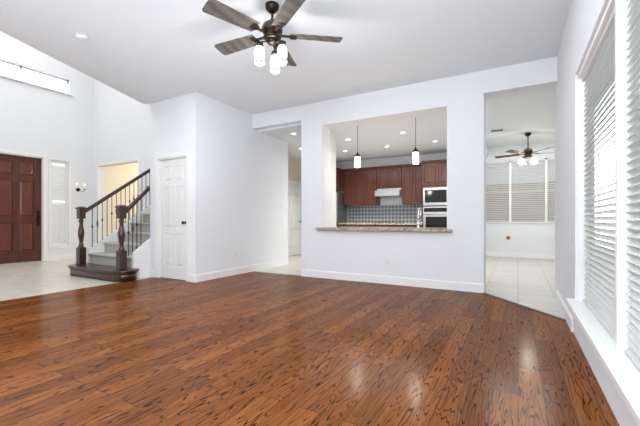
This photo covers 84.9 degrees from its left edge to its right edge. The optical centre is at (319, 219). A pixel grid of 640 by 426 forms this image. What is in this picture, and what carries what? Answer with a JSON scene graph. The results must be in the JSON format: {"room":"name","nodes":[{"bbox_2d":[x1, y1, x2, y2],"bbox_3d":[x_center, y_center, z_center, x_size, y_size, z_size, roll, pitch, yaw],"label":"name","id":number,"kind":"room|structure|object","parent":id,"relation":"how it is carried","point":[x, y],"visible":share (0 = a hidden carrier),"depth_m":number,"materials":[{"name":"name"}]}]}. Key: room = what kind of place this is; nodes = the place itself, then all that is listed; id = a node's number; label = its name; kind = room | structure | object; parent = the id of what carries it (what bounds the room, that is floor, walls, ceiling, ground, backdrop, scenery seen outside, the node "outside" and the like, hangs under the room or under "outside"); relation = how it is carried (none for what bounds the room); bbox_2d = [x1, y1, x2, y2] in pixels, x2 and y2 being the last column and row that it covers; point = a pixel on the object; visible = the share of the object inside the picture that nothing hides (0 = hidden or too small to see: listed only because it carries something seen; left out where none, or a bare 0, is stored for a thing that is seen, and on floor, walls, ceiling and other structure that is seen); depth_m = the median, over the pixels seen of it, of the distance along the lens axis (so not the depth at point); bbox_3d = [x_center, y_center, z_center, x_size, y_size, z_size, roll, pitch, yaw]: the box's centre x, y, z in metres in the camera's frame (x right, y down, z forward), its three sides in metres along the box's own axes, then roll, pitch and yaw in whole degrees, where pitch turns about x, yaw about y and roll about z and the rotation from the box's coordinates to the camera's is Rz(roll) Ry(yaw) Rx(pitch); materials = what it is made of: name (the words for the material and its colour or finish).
{"room":"living room","nodes":[
{"label":"living room","id":0,"kind":"room"},
{"bbox_2d":[0,31,137,255],"bbox_3d":[-7.190,-1.950,7.975,0.230,5.900,11.600,0,0,29],"label":"wall","id":1,"kind":"structure","parent":0,"point":[27,105],"depth_m":8.94,"materials":[{"name":"paint"}]},
{"bbox_2d":[0,152,43,260],"bbox_3d":[-7.100,-0.260,8.165,0.200,2.520,1.020,0,0,30],"label":"liner","id":2,"kind":"object","parent":1,"relation":"attached to","point":[42,209],"depth_m":8.56,"materials":[{"name":"paint"}]},
{"bbox_2d":[0,154,40,263],"bbox_3d":[-7.059,-0.251,8.142,0.114,2.490,0.976,0,0,29],"label":"door","id":3,"kind":"structure","parent":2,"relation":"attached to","point":[20,208],"depth_m":8.21,"materials":[{"name":"brown wood"}]},
{"bbox_2d":[0,60,68,92],"bbox_3d":[-7.053,-3.435,8.242,0.054,0.370,2.000,0,0,29],"label":"window","id":4,"kind":"structure","parent":1,"relation":"in","point":[9,69],"depth_m":8.47,"materials":[{"name":"white glass"}]},
{"bbox_2d":[0,149,70,260],"bbox_3d":[-6.877,-0.300,8.338,0.018,2.600,1.700,0,0,30],"label":"trim","id":5,"kind":"structure","parent":1,"relation":"attached to","point":[47,202],"depth_m":8.62,"materials":[{"name":"paint"}]},
{"bbox_2d":[0,74,72,95],"bbox_3d":[-6.946,-3.237,8.181,0.049,0.034,2.100,0,0,29],"label":"window sill","id":6,"kind":"structure","parent":1,"relation":"attached to","point":[8,77],"depth_m":8.38,"materials":[{"name":"paint"}]},
{"bbox_2d":[52,163,64,226],"bbox_3d":[-6.733,-0.415,8.945,0.010,2.170,0.400,0,0,29],"label":"window","id":7,"kind":"structure","parent":1,"relation":"in","point":[57,164],"depth_m":8.97,"materials":[{"name":"white"}]},
{"bbox_2d":[51,160,67,246],"bbox_3d":[-6.627,-0.415,8.885,0.054,2.160,0.390,0,0,29],"label":"window shutter","id":8,"kind":"object","parent":7,"relation":"attached to","point":[59,230],"visible":1,"depth_m":8.88,"materials":[{"name":"paint"}]},
{"bbox_2d":[48,253,86,260],"bbox_3d":[-6.439,0.939,9.089,0.040,0.122,1.080,0,0,30],"label":"baseboard","id":9,"kind":"structure","parent":1,"relation":"attached to","point":[64,256],"depth_m":8.90,"materials":[{"name":"paint"}]},
{"bbox_2d":[0,25,149,103],"bbox_3d":[-3.558,-3.475,2.762,0.120,2.850,6.920,0,0,8],"label":"wall","id":10,"kind":"structure","parent":0,"point":[40,48],"depth_m":4.53,"materials":[{"name":"paint"}]},
{"bbox_2d":[94,79,149,243],"bbox_3d":[-4.848,-1.950,8.896,3.000,5.900,0.150,0,0,29],"label":"wall","id":11,"kind":"structure","parent":0,"point":[121,125],"depth_m":9.02,"materials":[{"name":"paint"}]},
{"bbox_2d":[96,157,140,242],"bbox_3d":[-5.216,-0.270,9.007,1.930,2.540,0.018,0,0,30],"label":"trim","id":12,"kind":"structure","parent":11,"relation":"attached to","point":[138,159],"depth_m":9.12,"materials":[{"name":"paint"}]},
{"bbox_2d":[150,92,199,274],"bbox_3d":[-2.472,-0.525,5.937,1.150,3.050,0.100,0,0,29],"label":"wall","id":13,"kind":"structure","parent":0,"point":[174,124],"depth_m":5.77,"materials":[{"name":"paint"}]},
{"bbox_2d":[158,156,185,277],"bbox_3d":[-2.463,-0.025,5.932,0.730,2.050,0.100,0,0,30],"label":"liner","id":14,"kind":"object","parent":13,"relation":"attached to","point":[159,160],"depth_m":6.06,"materials":[{"name":"paint"}]},
{"bbox_2d":[160,158,185,279],"bbox_3d":[-2.482,-0.017,5.899,0.690,2.022,0.111,0,0,29],"label":"door","id":15,"kind":"structure","parent":14,"relation":"attached to","point":[172,218],"depth_m":5.92,"materials":[{"name":"paint"}]},
{"bbox_2d":[155,150,189,281],"bbox_3d":[-2.492,-0.062,5.880,0.880,2.125,0.018,0,0,30],"label":"trim","id":16,"kind":"structure","parent":13,"relation":"attached to","point":[184,153],"depth_m":5.69,"materials":[{"name":"paint"}]},
{"bbox_2d":[200,94,287,273],"bbox_3d":[-1.375,-0.525,6.810,0.100,3.050,2.500,0,0,29],"label":"wall","id":17,"kind":"structure","parent":0,"point":[243,180],"depth_m":6.47,"materials":[{"name":"paint"}]},
{"bbox_2d":[194,259,288,282],"bbox_3d":[-1.353,0.939,6.731,0.016,0.122,2.616,0,0,30],"label":"baseboard","id":18,"kind":"structure","parent":17,"relation":"attached to","point":[234,271],"depth_m":6.43,"materials":[{"name":"paint"}]},
{"bbox_2d":[0,254,564,318],"bbox_3d":[-2.185,1.040,6.292,16.000,0.079,13.600,0,0,29],"label":"floor","id":19,"kind":"structure","parent":0,"point":[529,282],"depth_m":5.90,"materials":[{"name":"beige tile"}]},
{"bbox_2d":[68,168,149,281],"bbox_3d":[-3.027,-0.370,7.515,1.730,2.739,3.620,0,0,29],"label":"staircase","id":20,"kind":"structure","parent":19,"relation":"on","point":[121,253],"depth_m":6.37,"materials":[{"name":"brown wood"}]},
{"bbox_2d":[336,192,346,226],"bbox_3d":[0.271,0.110,10.308,0.820,1.780,0.762,0,0,29],"label":"refrigerator","id":21,"kind":"object","parent":19,"relation":"on","point":[341,212],"visible":0.08,"depth_m":10.04,"materials":[{"name":"grey"}]},
{"bbox_2d":[340,223,355,226],"bbox_3d":[0.918,0.561,10.028,0.522,0.873,0.631,0,0,29],"label":"base cabinet","id":22,"kind":"object","parent":19,"relation":"on","point":[341,224],"depth_m":9.76,"materials":[{"name":"brown wood"}]},
{"bbox_2d":[356,223,371,226],"bbox_3d":[1.292,0.561,9.817,0.584,0.873,0.631,0,0,29],"label":"base cabinet","id":23,"kind":"object","parent":19,"relation":"on","point":[357,224],"depth_m":9.51,"materials":[{"name":"brown wood"}]},
{"bbox_2d":[372,223,387,226],"bbox_3d":[1.692,0.561,9.591,0.584,0.873,0.631,0,0,29],"label":"base cabinet","id":24,"kind":"object","parent":19,"relation":"on","point":[373,224],"depth_m":9.28,"materials":[{"name":"brown wood"}]},
{"bbox_2d":[388,223,407,226],"bbox_3d":[2.092,0.561,9.364,0.584,0.873,0.631,0,0,29],"label":"base cabinet","id":25,"kind":"object","parent":19,"relation":"on","point":[389,224],"depth_m":9.04,"materials":[{"name":"brown wood"}]},
{"bbox_2d":[408,223,415,226],"bbox_3d":[2.466,0.561,9.153,0.522,0.873,0.631,0,0,29],"label":"base cabinet","id":26,"kind":"object","parent":19,"relation":"on","point":[409,224],"depth_m":8.87,"materials":[{"name":"brown wood"}]},
{"bbox_2d":[420,159,446,226],"bbox_3d":[3.053,-0.236,8.818,0.810,2.468,0.636,0,0,29],"label":"tall cabinet","id":27,"kind":"object","parent":19,"relation":"on","point":[423,185],"depth_m":8.60,"materials":[{"name":"brown wood"}]},
{"bbox_2d":[484,292,565,320],"bbox_3d":[2.348,0.998,4.129,0.040,0.008,1.352,0,0,-9],"label":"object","id":28,"kind":"structure","parent":19,"relation":"on","point":[528,307],"depth_m":3.93,"materials":[{"name":"brown wood"}]},
{"bbox_3d":[1.252,0.583,6.112,2.020,0.829,0.607,0,0,30],"label":"cabinet","id":29,"kind":"object","parent":19,"relation":"on","visible":0},
{"bbox_2d":[315,226,451,231],"bbox_3d":[1.146,0.147,5.935,2.210,0.040,1.080,0,0,29],"label":"bar","id":30,"kind":"object","parent":29,"relation":"on","point":[436,229],"visible":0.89,"depth_m":5.50,"materials":[{"name":"stone"}]},
{"bbox_2d":[417,208,422,226],"bbox_3d":[1.722,-0.044,5.979,0.106,0.340,0.198,0,0,29],"label":"sink faucet","id":31,"kind":"object","parent":30,"relation":"on","point":[418,217],"visible":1,"depth_m":5.92,"materials":[{"name":"silver metal"}]},
{"bbox_2d":[0,0,570,114],"bbox_3d":[-1.476,-2.200,2.488,6.280,0.300,7.983,0,0,29],"label":"ceiling","id":32,"kind":"structure","parent":0,"point":[151,51],"depth_m":4.04,"materials":[{"name":"paint"}]},
{"bbox_2d":[75,33,88,41],"bbox_3d":[-2.652,-2.028,3.902,0.130,0.042,0.130,0,0,29],"label":"recessed light","id":33,"kind":"object","parent":32,"relation":"attached to","point":[82,37],"visible":1,"depth_m":3.87,"materials":[{"name":"white plastic"}]},
{"bbox_2d":[202,0,342,74],"bbox_3d":[-0.494,-1.748,3.353,1.268,0.601,1.318,0,0,29],"label":"ceiling fan","id":34,"kind":"object","parent":32,"relation":"hanging from","point":[271,30],"visible":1,"depth_m":3.25,"materials":[{"name":"brown metal"}]},
{"bbox_2d":[288,157,300,181],"bbox_3d":[-0.889,-0.375,9.695,0.004,2.750,3.000,0,0,29],"label":"wall","id":35,"kind":"structure","parent":0,"point":[294,169],"depth_m":9.98,"materials":[{"name":"beige paint"}]},
{"bbox_2d":[288,182,300,255],"bbox_3d":[-0.750,-0.021,9.817,0.113,2.030,0.850,0,0,29],"label":"door","id":36,"kind":"structure","parent":35,"relation":"in","point":[294,218],"depth_m":9.91,"materials":[{"name":"paint"}]},
{"bbox_2d":[288,180,300,183],"bbox_3d":[-0.797,-0.055,9.844,0.018,2.110,0.990,0,0,29],"label":"door frame","id":37,"kind":"structure","parent":35,"relation":"attached to","point":[291,181],"depth_m":9.95,"materials":[{"name":"paint"}]},
{"bbox_2d":[0,271,619,425],"bbox_3d":[-1.156,1.030,2.952,6.180,0.060,8.800,0,0,29],"label":"floor","id":38,"kind":"structure","parent":0,"point":[254,348],"depth_m":2.53,"materials":[{"name":"brown wood"}]},
{"bbox_2d":[331,132,335,226],"bbox_3d":[0.082,-0.375,6.836,0.150,2.750,0.720,0,0,29],"label":"wall","id":39,"kind":"structure","parent":0,"point":[333,179],"depth_m":7.02,"materials":[{"name":"paint"}]},
{"bbox_2d":[257,113,446,161],"bbox_3d":[0.906,-1.850,8.151,4.850,0.200,4.220,0,0,29],"label":"ceiling","id":40,"kind":"structure","parent":0,"point":[374,139],"depth_m":7.51,"materials":[{"name":"paint"}]},
{"bbox_2d":[355,126,360,167],"bbox_3d":[0.685,-1.355,6.369,0.110,0.789,0.110,0,0,29],"label":"pendant light","id":41,"kind":"object","parent":40,"relation":"hanging from","point":[357,160],"visible":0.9,"depth_m":6.34,"materials":[{"name":"white glass"}]},
{"bbox_2d":[412,118,418,163],"bbox_3d":[1.599,-1.345,5.851,0.110,0.809,0.110,0,0,29],"label":"pendant light","id":42,"kind":"object","parent":40,"relation":"hanging from","point":[415,155],"visible":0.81,"depth_m":5.82,"materials":[{"name":"white glass"}]},
{"bbox_2d":[252,70,485,290],"bbox_3d":[0.549,-0.525,5.957,4.090,3.050,0.350,0,0,29],"label":"wall","id":43,"kind":"structure","parent":0,"point":[457,253],"depth_m":5.34,"materials":[{"name":"paint"}]},
{"bbox_2d":[301,269,483,292],"bbox_3d":[0.951,0.939,5.519,2.960,0.122,0.016,0,0,30],"label":"baseboard","id":44,"kind":"structure","parent":43,"relation":"attached to","point":[456,286],"depth_m":5.37,"materials":[{"name":"paint"}]},
{"bbox_2d":[336,152,446,222],"bbox_3d":[1.778,-0.500,9.996,4.550,3.000,0.150,0,0,29],"label":"wall","id":45,"kind":"structure","parent":0,"point":[395,200],"depth_m":9.81,"materials":[{"name":"paint"}]},
{"bbox_2d":[336,168,343,190],"bbox_3d":[0.468,-1.175,10.283,0.492,0.590,0.631,0,0,29],"label":"upper cabinet","id":46,"kind":"object","parent":45,"relation":"attached to","point":[339,172],"depth_m":9.99,"materials":[{"name":"brown wood"}]},
{"bbox_2d":[344,168,355,206],"bbox_3d":[0.934,-0.945,10.186,0.395,1.050,0.341,0,0,29],"label":"upper cabinet","id":47,"kind":"object","parent":45,"relation":"attached to","point":[349,174],"depth_m":10.04,"materials":[{"name":"brown wood"}]},
{"bbox_2d":[356,167,367,206],"bbox_3d":[1.198,-0.945,10.037,0.458,1.050,0.341,0,0,29],"label":"upper cabinet","id":48,"kind":"object","parent":45,"relation":"attached to","point":[361,173],"depth_m":9.86,"materials":[{"name":"brown wood"}]},
{"bbox_2d":[368,167,383,206],"bbox_3d":[1.492,-0.945,9.870,0.467,1.050,0.341,0,0,29],"label":"upper cabinet","id":49,"kind":"object","parent":45,"relation":"attached to","point":[373,172],"depth_m":9.70,"materials":[{"name":"brown wood"}]},
{"bbox_2d":[375,188,401,196],"bbox_3d":[1.898,-0.749,9.539,0.680,0.218,0.491,0,0,29],"label":"range hood","id":50,"kind":"object","parent":49,"relation":"attached to","point":[388,192],"visible":0.92,"depth_m":9.36,"materials":[{"name":"silver metal"}]},
{"bbox_2d":[380,165,391,188],"bbox_3d":[1.819,-1.165,9.686,0.407,0.610,0.341,0,0,29],"label":"upper cabinet","id":51,"kind":"object","parent":45,"relation":"attached to","point":[385,172],"depth_m":9.50,"materials":[{"name":"brown wood"}]},
{"bbox_2d":[392,165,399,187],"bbox_3d":[2.065,-1.165,9.546,0.407,0.610,0.341,0,0,29],"label":"upper cabinet","id":52,"kind":"object","parent":45,"relation":"attached to","point":[395,168],"depth_m":9.36,"materials":[{"name":"brown wood"}]},
{"bbox_2d":[400,164,415,206],"bbox_3d":[2.375,-0.945,9.371,0.429,1.050,0.341,0,0,29],"label":"upper cabinet","id":53,"kind":"object","parent":45,"relation":"attached to","point":[407,171],"depth_m":9.21,"materials":[{"name":"brown wood"}]},
{"bbox_2d":[416,163,419,202],"bbox_3d":[2.609,-0.945,9.239,0.357,1.050,0.341,0,0,29],"label":"upper cabinet","id":54,"kind":"object","parent":45,"relation":"attached to","point":[417,165],"depth_m":9.08,"materials":[{"name":"brown wood"}]},
{"bbox_2d":[486,141,554,253],"bbox_3d":[5.623,-0.500,9.227,3.200,3.000,0.200,0,0,29],"label":"wall","id":55,"kind":"structure","parent":0,"point":[534,238],"depth_m":9.27,"materials":[{"name":"paint"}]},
{"bbox_2d":[486,157,554,222],"bbox_3d":[5.493,-0.760,9.252,2.550,1.680,0.176,0,0,29],"label":"window","id":56,"kind":"structure","parent":55,"relation":"in","point":[520,222],"depth_m":9.38,"materials":[{"name":"paint"}]},
{"bbox_2d":[486,162,508,220],"bbox_3d":[4.788,-0.777,9.665,0.747,1.632,0.060,0,0,29],"label":"window blinds","id":57,"kind":"object","parent":56,"relation":"attached to","point":[500,214],"visible":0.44,"depth_m":9.61,"materials":[{"name":"white plastic"}]},
{"bbox_2d":[512,160,544,221],"bbox_3d":[5.499,-0.777,9.263,0.747,1.632,0.060,0,0,29],"label":"window blinds","id":58,"kind":"object","parent":56,"relation":"attached to","point":[537,210],"visible":0.92,"depth_m":9.25,"materials":[{"name":"white plastic"}]},
{"bbox_2d":[548,159,554,221],"bbox_3d":[6.210,-0.777,8.861,0.747,1.632,0.060,0,0,29],"label":"window blinds","id":59,"kind":"object","parent":56,"relation":"attached to","point":[551,197],"visible":0.31,"depth_m":9.00,"materials":[{"name":"white plastic"}]},
{"bbox_2d":[486,252,554,258],"bbox_3d":[5.483,0.939,9.183,3.000,0.122,0.016,0,0,30],"label":"baseboard","id":60,"kind":"structure","parent":55,"relation":"attached to","point":[495,254],"depth_m":9.26,"materials":[{"name":"paint"}]},
{"bbox_2d":[484,57,556,100],"bbox_3d":[2.695,-1.895,4.743,0.840,0.310,0.350,0,0,29],"label":"wall","id":61,"kind":"structure","parent":0,"point":[532,77],"depth_m":4.62,"materials":[{"name":"paint"}]},
{"bbox_2d":[486,90,554,147],"bbox_3d":[4.325,-2.092,6.934,3.200,0.216,5.470,0,0,29],"label":"ceiling","id":62,"kind":"structure","parent":0,"point":[516,118],"depth_m":6.97,"materials":[{"name":"paint"}]},
{"bbox_2d":[495,132,552,164],"bbox_3d":[4.801,-1.652,8.092,1.388,0.694,1.335,0,0,29],"label":"ceiling fan","id":63,"kind":"object","parent":62,"relation":"hanging from","point":[528,152],"visible":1,"depth_m":8.00,"materials":[{"name":"brown metal"}]},
{"bbox_2d":[555,0,636,425],"bbox_3d":[1.257,-0.525,1.145,0.200,3.050,8.030,0,0,29],"label":"wall","id":64,"kind":"structure","parent":0,"point":[583,19],"depth_m":3.23,"materials":[{"name":"paint"}]},
{"bbox_2d":[556,290,573,331],"bbox_3d":[2.608,0.939,3.752,0.016,0.122,1.460,0,0,30],"label":"baseboard","id":65,"kind":"structure","parent":64,"relation":"attached to","point":[566,313],"depth_m":3.51,"materials":[{"name":"paint"}]},
{"bbox_2d":[566,0,639,425],"bbox_3d":[1.258,-0.220,1.253,0.216,2.060,4.180,0,0,29],"label":"window","id":66,"kind":"structure","parent":64,"relation":"in","point":[622,371],"depth_m":1.83,"materials":[{"name":"paint"}]},
{"bbox_2d":[582,6,614,339],"bbox_3d":[1.941,-0.278,2.406,0.060,1.931,1.312,0,0,29],"label":"window blinds","id":67,"kind":"object","parent":66,"relation":"attached to","point":[598,77],"visible":0.6,"depth_m":2.41,"materials":[{"name":"white plastic"}]},
{"bbox_2d":[624,0,639,370],"bbox_3d":[1.282,-0.278,1.240,0.060,1.931,1.312,0,0,29],"label":"window blinds","id":68,"kind":"object","parent":66,"relation":"attached to","point":[632,353],"visible":1,"depth_m":1.73,"materials":[{"name":"white plastic"}]}
]}

